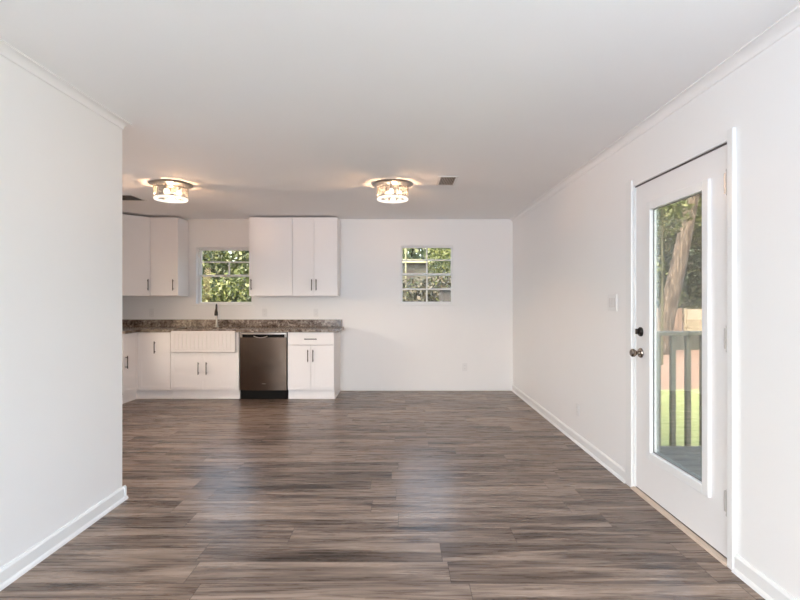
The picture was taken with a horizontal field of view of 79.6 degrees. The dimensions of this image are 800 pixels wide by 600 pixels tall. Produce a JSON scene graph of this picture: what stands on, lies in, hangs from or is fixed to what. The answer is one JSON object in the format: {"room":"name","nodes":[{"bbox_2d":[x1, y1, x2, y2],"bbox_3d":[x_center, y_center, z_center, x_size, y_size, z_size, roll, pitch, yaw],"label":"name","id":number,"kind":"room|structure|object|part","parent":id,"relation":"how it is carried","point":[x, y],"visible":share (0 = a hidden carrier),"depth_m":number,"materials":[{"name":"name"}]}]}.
{"room":"open-plan living room","nodes":[
{"label":"open-plan living room","id":0,"kind":"room"},
{"bbox_2d":[0,55,121,567],"bbox_3d":[-2.915,0.070,-0.950,2.230,2.440,8.100,0,0,0],"label":"wall","id":1,"kind":"structure","parent":0,"point":[61,161],"depth_m":2.51,"materials":[{"name":"paint"}]},
{"bbox_2d":[0,485,127,590],"bbox_3d":[-1.847,1.248,-0.937,0.146,0.085,8.126,0,0,0],"label":"baseboard","id":2,"kind":"structure","parent":1,"relation":"attached to","point":[10,572],"depth_m":2.50,"materials":[{"name":"paint"}]},
{"bbox_2d":[0,39,131,129],"bbox_3d":[-1.841,-1.125,-0.927,0.158,0.050,8.145,0,0,0],"label":"trim","id":3,"kind":"structure","parent":1,"relation":"attached to","point":[7,51],"depth_m":2.49,"materials":[{"name":"paint"}]},
{"bbox_2d":[122,219,512,390],"bbox_3d":[-1.218,0.070,6.915,5.925,2.440,0.150,0,0,0],"label":"wall","id":4,"kind":"structure","parent":0,"point":[384,343],"depth_m":6.84,"materials":[{"name":"paint"}]},
{"bbox_2d":[150,217,188,295],"bbox_3d":[-3.214,-0.589,6.657,0.378,1.067,0.362,0,0,0],"label":"upper cabinet","id":5,"kind":"object","parent":4,"relation":"attached to","point":[169,236],"visible":1,"depth_m":6.51,"materials":[{"name":"paint"}]},
{"bbox_2d":[192,248,252,305],"bbox_3d":[-2.539,-0.335,6.904,0.862,0.830,0.172,0,0,0],"label":"window","id":6,"kind":"structure","parent":4,"relation":"in","point":[200,303],"depth_m":6.91,"materials":[{"name":"paint"}]},
{"bbox_3d":[-2.539,0.066,6.859,0.862,0.028,0.082,0,0,0],"label":"sill","id":7,"kind":"part","parent":6,"relation":"part of","materials":[{"name":"paint"}]},
{"bbox_3d":[-2.522,-0.536,6.963,0.763,0.404,0.030,0,0,0],"label":"sash","id":8,"kind":"part","parent":6,"relation":"part of","materials":[{"name":"paint"}]},
{"bbox_3d":[-2.522,-0.158,6.927,0.763,0.412,0.030,0,0,0],"label":"sash","id":9,"kind":"part","parent":6,"relation":"part of","materials":[{"name":"paint"}]},
{"bbox_2d":[122,320,341,326],"bbox_3d":[-2.432,0.329,6.364,3.193,0.102,0.948,0,0,0],"label":"backsplash","id":10,"kind":"structure","parent":4,"relation":"attached to","point":[125,323],"depth_m":6.82,"materials":[{"name":"stone"}]},
{"bbox_2d":[262,309,266,316],"bbox_3d":[-1.940,0.180,6.836,0.070,0.114,0.008,0,0,0],"label":"wall outlet","id":11,"kind":"object","parent":4,"relation":"attached to","point":[264,311],"visible":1,"depth_m":6.83,"materials":[{"name":"white plastic"}]},
{"bbox_2d":[249,217,291,295],"bbox_3d":[-1.770,-0.589,6.657,0.585,1.067,0.362,0,0,0],"label":"upper cabinet","id":12,"kind":"object","parent":4,"relation":"attached to","point":[270,238],"visible":0.94,"depth_m":6.51,"materials":[{"name":"paint"}]},
{"bbox_2d":[292,217,339,295],"bbox_3d":[-1.168,-0.589,6.657,0.612,1.067,0.362,0,0,0],"label":"upper cabinet","id":13,"kind":"object","parent":4,"relation":"attached to","point":[315,240],"visible":1,"depth_m":6.51,"materials":[{"name":"paint"}]},
{"bbox_3d":[-1.327,-0.589,6.519,0.291,1.064,0.019,0,0,0],"label":"door","id":14,"kind":"part","parent":13,"relation":"part of","materials":[{"name":"paint"}]},
{"bbox_3d":[-1.021,-0.589,6.519,0.315,1.064,0.019,0,0,0],"label":"door","id":15,"kind":"part","parent":13,"relation":"part of","materials":[{"name":"paint"}]},
{"bbox_2d":[314,309,318,316],"bbox_3d":[-1.210,0.180,6.836,0.070,0.114,0.008,0,0,0],"label":"wall outlet","id":16,"kind":"object","parent":4,"relation":"attached to","point":[316,311],"visible":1,"depth_m":6.83,"materials":[{"name":"white plastic"}]},
{"bbox_2d":[340,388,511,390],"bbox_3d":[0.359,1.275,6.835,2.443,0.030,0.010,0,0,0],"label":"baseboard","id":17,"kind":"structure","parent":4,"relation":"attached to","point":[342,389],"depth_m":6.83,"materials":[{"name":"paint"}]},
{"bbox_2d":[397,245,456,304],"bbox_3d":[0.369,-0.353,6.881,0.861,0.858,0.127,0,0,0],"label":"window","id":18,"kind":"structure","parent":4,"relation":"in","point":[426,274],"depth_m":6.87,"materials":[{"name":"paint"}]},
{"bbox_3d":[0.369,-0.561,6.918,0.727,0.418,0.030,0,0,0],"label":"sash","id":19,"kind":"part","parent":18,"relation":"part of","materials":[{"name":"paint"}]},
{"bbox_3d":[0.369,-0.169,6.882,0.727,0.426,0.030,0,0,0],"label":"sash","id":20,"kind":"part","parent":18,"relation":"part of","materials":[{"name":"paint"}]},
{"bbox_3d":[0.369,0.062,6.837,0.861,0.028,0.037,0,0,0],"label":"sill","id":21,"kind":"part","parent":18,"relation":"part of","materials":[{"name":"paint"}]},
{"bbox_2d":[462,363,466,370],"bbox_3d":[0.910,0.955,6.836,0.070,0.114,0.008,0,0,0],"label":"wall outlet","id":22,"kind":"object","parent":4,"relation":"attached to","point":[464,365],"visible":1,"depth_m":6.83,"materials":[{"name":"white plastic"}]},
{"bbox_2d":[0,391,764,599],"bbox_3d":[-1.218,1.390,0.920,5.925,0.200,12.140,0,0,0],"label":"floor","id":23,"kind":"structure","parent":0,"point":[354,495],"depth_m":2.89,"materials":[{"name":"laminate"}]},
{"bbox_2d":[122,332,171,403],"bbox_3d":[-3.507,0.854,6.364,1.041,0.872,0.948,0,0,0],"label":"base cabinet","id":24,"kind":"object","parent":23,"relation":"on","point":[146,356],"visible":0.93,"depth_m":6.22,"materials":[{"name":"paint"}]},
{"bbox_3d":[-3.422,0.793,6.055,0.019,0.750,0.326,0,0,0],"label":"door","id":25,"kind":"part","parent":24,"relation":"part of","materials":[{"name":"paint"}]},
{"bbox_3d":[-3.199,0.793,6.229,0.421,0.747,0.019,0,0,0],"label":"door","id":26,"kind":"part","parent":24,"relation":"part of","materials":[{"name":"paint"}]},
{"bbox_2d":[122,320,343,333],"bbox_3d":[-2.420,0.347,6.364,3.216,0.139,0.948,0,0,0],"label":"countertop","id":27,"kind":"structure","parent":24,"relation":"on","point":[128,326],"depth_m":6.82,"materials":[{"name":"stone"}]},
{"bbox_2d":[171,331,235,351],"bbox_3d":[-2.549,0.536,6.412,0.822,0.272,0.475,0,0,0],"label":"farmhouse sink","id":28,"kind":"object","parent":27,"relation":"in","point":[181,341],"visible":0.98,"depth_m":6.18,"materials":[{"name":"white ceramic"}]},
{"bbox_2d":[214,304,221,326],"bbox_3d":[-2.550,0.214,6.645,0.101,0.329,0.166,0,0,0],"label":"kitchen faucet","id":29,"kind":"object","parent":27,"relation":"on","point":[216,308],"visible":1,"depth_m":6.64,"materials":[{"name":"silver metal"}]},
{"bbox_2d":[171,332,240,398],"bbox_3d":[-2.542,0.854,6.512,0.885,0.872,0.652,0,0,0],"label":"base cabinet","id":30,"kind":"object","parent":23,"relation":"on","point":[194,375],"visible":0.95,"depth_m":6.22,"materials":[{"name":"paint"}]},
{"bbox_3d":[-2.776,0.924,6.229,0.415,0.485,0.019,0,0,0],"label":"door","id":31,"kind":"part","parent":30,"relation":"part of","materials":[{"name":"paint"}]},
{"bbox_3d":[-2.351,0.924,6.229,0.429,0.485,0.019,0,0,0],"label":"door","id":32,"kind":"part","parent":30,"relation":"part of","materials":[{"name":"paint"}]},
{"bbox_2d":[240,332,287,398],"bbox_3d":[-1.785,0.856,6.504,0.606,0.867,0.612,0,0,0],"label":"dishwasher","id":33,"kind":"object","parent":23,"relation":"on","point":[263,355],"visible":0.98,"depth_m":6.21,"materials":[{"name":"grey metal"}]},
{"bbox_3d":[-1.785,0.455,6.225,0.602,0.061,0.050,0,0,0],"label":"control panel","id":34,"kind":"part","parent":33,"relation":"part of","materials":[{"name":"grey metal"}]},
{"bbox_3d":[-1.785,1.230,6.253,0.590,0.119,0.015,0,0,0],"label":"toe panel","id":35,"kind":"part","parent":33,"relation":"part of","materials":[{"name":"black plastic"}]},
{"bbox_2d":[288,332,340,398],"bbox_3d":[-1.162,0.854,6.512,0.612,0.872,0.652,0,0,0],"label":"base cabinet","id":36,"kind":"object","parent":23,"relation":"on","point":[313,357],"visible":0.98,"depth_m":6.22,"materials":[{"name":"paint"}]},
{"bbox_3d":[-1.318,0.876,6.229,0.297,0.581,0.019,0,0,0],"label":"door","id":37,"kind":"part","parent":36,"relation":"part of","materials":[{"name":"paint"}]},
{"bbox_3d":[-1.168,0.500,6.229,0.597,0.161,0.019,0,0,0],"label":"drawer","id":38,"kind":"part","parent":36,"relation":"part of","materials":[{"name":"paint"}]},
{"bbox_3d":[-1.018,0.876,6.229,0.297,0.581,0.019,0,0,0],"label":"door","id":39,"kind":"part","parent":36,"relation":"part of","materials":[{"name":"paint"}]},
{"bbox_2d":[631,486,726,565],"bbox_3d":[1.658,1.282,2.804,0.174,0.016,0.959,0,0,0],"label":"threshold","id":40,"kind":"object","parent":23,"relation":"on","point":[703,544],"visible":0.41,"depth_m":2.69,"materials":[{"name":"brown wood"}]},
{"bbox_2d":[0,0,799,218],"bbox_3d":[-1.218,-1.210,0.920,5.925,0.120,12.140,0,0,0],"label":"ceiling","id":41,"kind":"structure","parent":0,"point":[266,108],"depth_m":2.56,"materials":[{"name":"paint"}]},
{"bbox_2d":[122,194,146,200],"bbox_3d":[-3.075,-1.146,5.380,0.290,0.008,0.320,0,0,0],"label":"ceiling vent","id":42,"kind":"object","parent":41,"relation":"in","point":[125,197],"visible":0.69,"depth_m":5.42,"materials":[{"name":"white plastic"}]},
{"bbox_2d":[148,179,192,202],"bbox_3d":[-2.285,-1.071,4.770,0.406,0.158,0.406,0,0,0],"label":"ceiling light","id":43,"kind":"object","parent":41,"relation":"attached to","point":[167,184],"visible":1,"depth_m":4.70,"materials":[{"name":"glass"}]},
{"bbox_2d":[164,184,168,193],"bbox_3d":[-2.297,-1.081,4.701,0.052,0.104,0.052,0,0,0],"label":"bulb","id":44,"kind":"object","parent":43,"relation":"attached to","point":[166,191],"depth_m":4.69,"materials":[{"name":"white glass"}]},
{"bbox_3d":[-2.285,-1.142,4.770,0.406,0.016,0.406,0,0,0],"label":"ceiling plate","id":45,"kind":"part","parent":43,"relation":"part of","materials":[{"name":"silver metal"}]},
{"bbox_2d":[176,187,181,194],"bbox_3d":[-2.219,-1.081,4.794,0.052,0.104,0.052,0,0,0],"label":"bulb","id":46,"kind":"object","parent":43,"relation":"attached to","point":[178,192],"depth_m":4.78,"materials":[{"name":"white glass"}]},
{"bbox_2d":[372,179,412,202],"bbox_3d":[-0.083,-1.071,4.770,0.406,0.158,0.406,0,0,0],"label":"ceiling light","id":47,"kind":"object","parent":41,"relation":"attached to","point":[390,185],"visible":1,"depth_m":4.69,"materials":[{"name":"glass"}]},
{"bbox_2d":[389,184,393,193],"bbox_3d":[-0.095,-1.081,4.701,0.052,0.104,0.052,0,0,0],"label":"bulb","id":48,"kind":"object","parent":47,"relation":"attached to","point":[391,191],"depth_m":4.69,"materials":[{"name":"white glass"}]},
{"bbox_3d":[-0.083,-1.142,4.770,0.406,0.016,0.406,0,0,0],"label":"ceiling plate","id":49,"kind":"part","parent":47,"relation":"part of","materials":[{"name":"silver metal"}]},
{"bbox_2d":[436,176,458,185],"bbox_3d":[0.443,-1.146,4.625,0.185,0.008,0.350,0,0,0],"label":"ceiling vent","id":50,"kind":"object","parent":41,"relation":"in","point":[442,180],"visible":1,"depth_m":4.61,"materials":[{"name":"white plastic"}]},
{"bbox_2d":[513,26,799,599],"bbox_3d":[1.670,0.070,0.920,0.150,2.440,11.840,0,0,0],"label":"wall","id":51,"kind":"structure","parent":0,"point":[569,251],"depth_m":2.27,"materials":[{"name":"paint"}]},
{"bbox_2d":[608,294,616,310],"bbox_3d":[1.591,0.019,3.612,0.008,0.125,0.155,0,0,0],"label":"light switch","id":52,"kind":"object","parent":51,"relation":"attached to","point":[612,298],"visible":1,"depth_m":3.60,"materials":[{"name":"white plastic"}]},
{"bbox_2d":[511,385,796,599],"bbox_3d":[1.582,1.248,0.920,0.026,0.085,11.840,0,0,0],"label":"baseboard","id":53,"kind":"structure","parent":51,"relation":"attached to","point":[764,586],"depth_m":3.44,"materials":[{"name":"paint"}]},
{"bbox_2d":[510,4,799,222],"bbox_3d":[1.573,-1.123,0.920,0.045,0.055,11.840,0,0,0],"label":"trim","id":54,"kind":"structure","parent":51,"relation":"attached to","point":[789,22],"depth_m":2.59,"materials":[{"name":"paint"}]},
{"bbox_2d":[629,142,726,558],"bbox_3d":[1.585,0.249,2.803,0.105,2.048,0.948,0,0,0],"label":"door","id":55,"kind":"structure","parent":51,"relation":"in","point":[680,352],"depth_m":2.72,"materials":[{"name":"paint"}]},
{"bbox_3d":[1.568,0.353,3.205,0.070,0.066,0.066,0,0,0],"label":"knob","id":56,"kind":"part","parent":55,"relation":"part of","materials":[{"name":"silver metal"}]},
{"bbox_3d":[1.615,0.198,2.796,0.004,1.638,0.618,0,0,0],"label":"glass panel","id":57,"kind":"part","parent":55,"relation":"part of","materials":[{"name":"clear glass"}]},
{"bbox_3d":[1.611,0.198,2.796,0.053,1.700,0.680,0,0,0],"label":"lite frame","id":58,"kind":"part","parent":55,"relation":"part of","materials":[{"name":"paint"}]},
{"bbox_2d":[626,127,735,569],"bbox_3d":[1.660,0.234,2.826,0.170,2.112,1.092,0,0,0],"label":"door frame","id":59,"kind":"structure","parent":51,"relation":"attached to","point":[731,133],"depth_m":2.32,"materials":[{"name":"paint"}]},
{"bbox_3d":[-4.105,0.070,4.910,0.150,2.440,3.860,0,0,0],"label":"wall","id":60,"kind":"structure","parent":0,"visible":0},
{"bbox_2d":[122,214,149,295],"bbox_3d":[-3.712,-0.589,6.519,0.631,1.067,0.638,0,0,0],"label":"upper cabinet","id":61,"kind":"object","parent":60,"relation":"attached to","point":[135,229],"visible":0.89,"depth_m":6.37,"materials":[{"name":"paint"}]},
{"label":"outside","id":62,"kind":"structure","parent":0,"visible":0},
{"bbox_3d":[2.500,1.940,25.000,85.000,0.100,90.000,0,0,0],"label":"ground","id":63,"kind":"structure","parent":62,"visible":0},
{"bbox_2d":[202,251,248,301],"bbox_3d":[-5.002,-0.222,13.614,5.265,4.421,2.533,0,0,-3],"label":"shade tree","id":64,"kind":"object","parent":63,"relation":"on","point":[210,255],"visible":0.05,"depth_m":13.14,"materials":[{"name":"green plant"}]},
{"bbox_2d":[203,251,248,297],"bbox_3d":[-6.313,-0.271,16.756,7.446,5.117,3.071,0,0,0],"label":"evergreen tree","id":65,"kind":"object","parent":63,"relation":"on","point":[207,251],"visible":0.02,"depth_m":15.80,"materials":[{"name":"green plant"}]},
{"bbox_2d":[202,266,250,301],"bbox_3d":[-3.946,0.616,9.946,3.249,2.724,1.540,0,0,0],"label":"shrub","id":66,"kind":"object","parent":63,"relation":"on","point":[229,295],"visible":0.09,"depth_m":9.69,"materials":[{"name":"green plant"}]},
{"bbox_2d":[405,248,406,298],"bbox_3d":[0.132,-0.138,13.000,0.070,4.055,0.070,0,0,0],"label":"pole","id":67,"kind":"object","parent":63,"relation":"on","point":[405,248],"visible":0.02,"depth_m":12.98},
{"bbox_2d":[403,259,434,295],"bbox_3d":[-2.575,-0.120,26.500,8.450,4.020,5.800,0,0,0],"label":"house","id":68,"kind":"structure","parent":63,"relation":"on","point":[412,266],"depth_m":24.00,"materials":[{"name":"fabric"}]},
{"bbox_3d":[0.450,-1.010,23.968,0.380,0.960,0.015,0,0,0],"label":"pane","id":69,"kind":"part","parent":68,"relation":"part of","materials":[{"name":"clear glass"}]},
{"bbox_2d":[403,277,444,301],"bbox_3d":[-0.087,0.703,17.405,4.266,3.221,1.538,0,0,0],"label":"shrub","id":70,"kind":"object","parent":63,"relation":"on","point":[408,295],"visible":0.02,"depth_m":17.25,"materials":[{"name":"green plant"}]},
{"bbox_2d":[403,271,450,301],"bbox_3d":[0.115,0.601,11.128,3.258,2.583,1.403,0,0,3],"label":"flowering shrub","id":71,"kind":"object","parent":63,"relation":"on","point":[433,295],"visible":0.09,"depth_m":10.90,"materials":[{"name":"green plant"}]},
{"bbox_2d":[403,248,450,282],"bbox_3d":[0.642,-1.567,35.457,15.996,7.634,5.010,0,0,0],"label":"evergreen tree","id":72,"kind":"object","parent":63,"relation":"on","point":[412,252],"visible":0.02,"depth_m":33.97,"materials":[{"name":"green plant"}]},
{"bbox_2d":[422,248,450,301],"bbox_3d":[2.129,-0.261,15.078,2.933,4.306,1.672,0,0,0],"label":"tree","id":73,"kind":"object","parent":63,"relation":"on","point":[437,251],"visible":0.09,"depth_m":14.85,"materials":[{"name":"green plant"}]},
{"bbox_2d":[438,290,450,301],"bbox_3d":[1.600,0.840,9.600,1.660,2.100,0.880,0,0,0],"label":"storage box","id":74,"kind":"object","parent":63,"relation":"on","point":[444,295],"visible":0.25,"depth_m":9.20,"materials":[{"name":"grey"}]}
]}

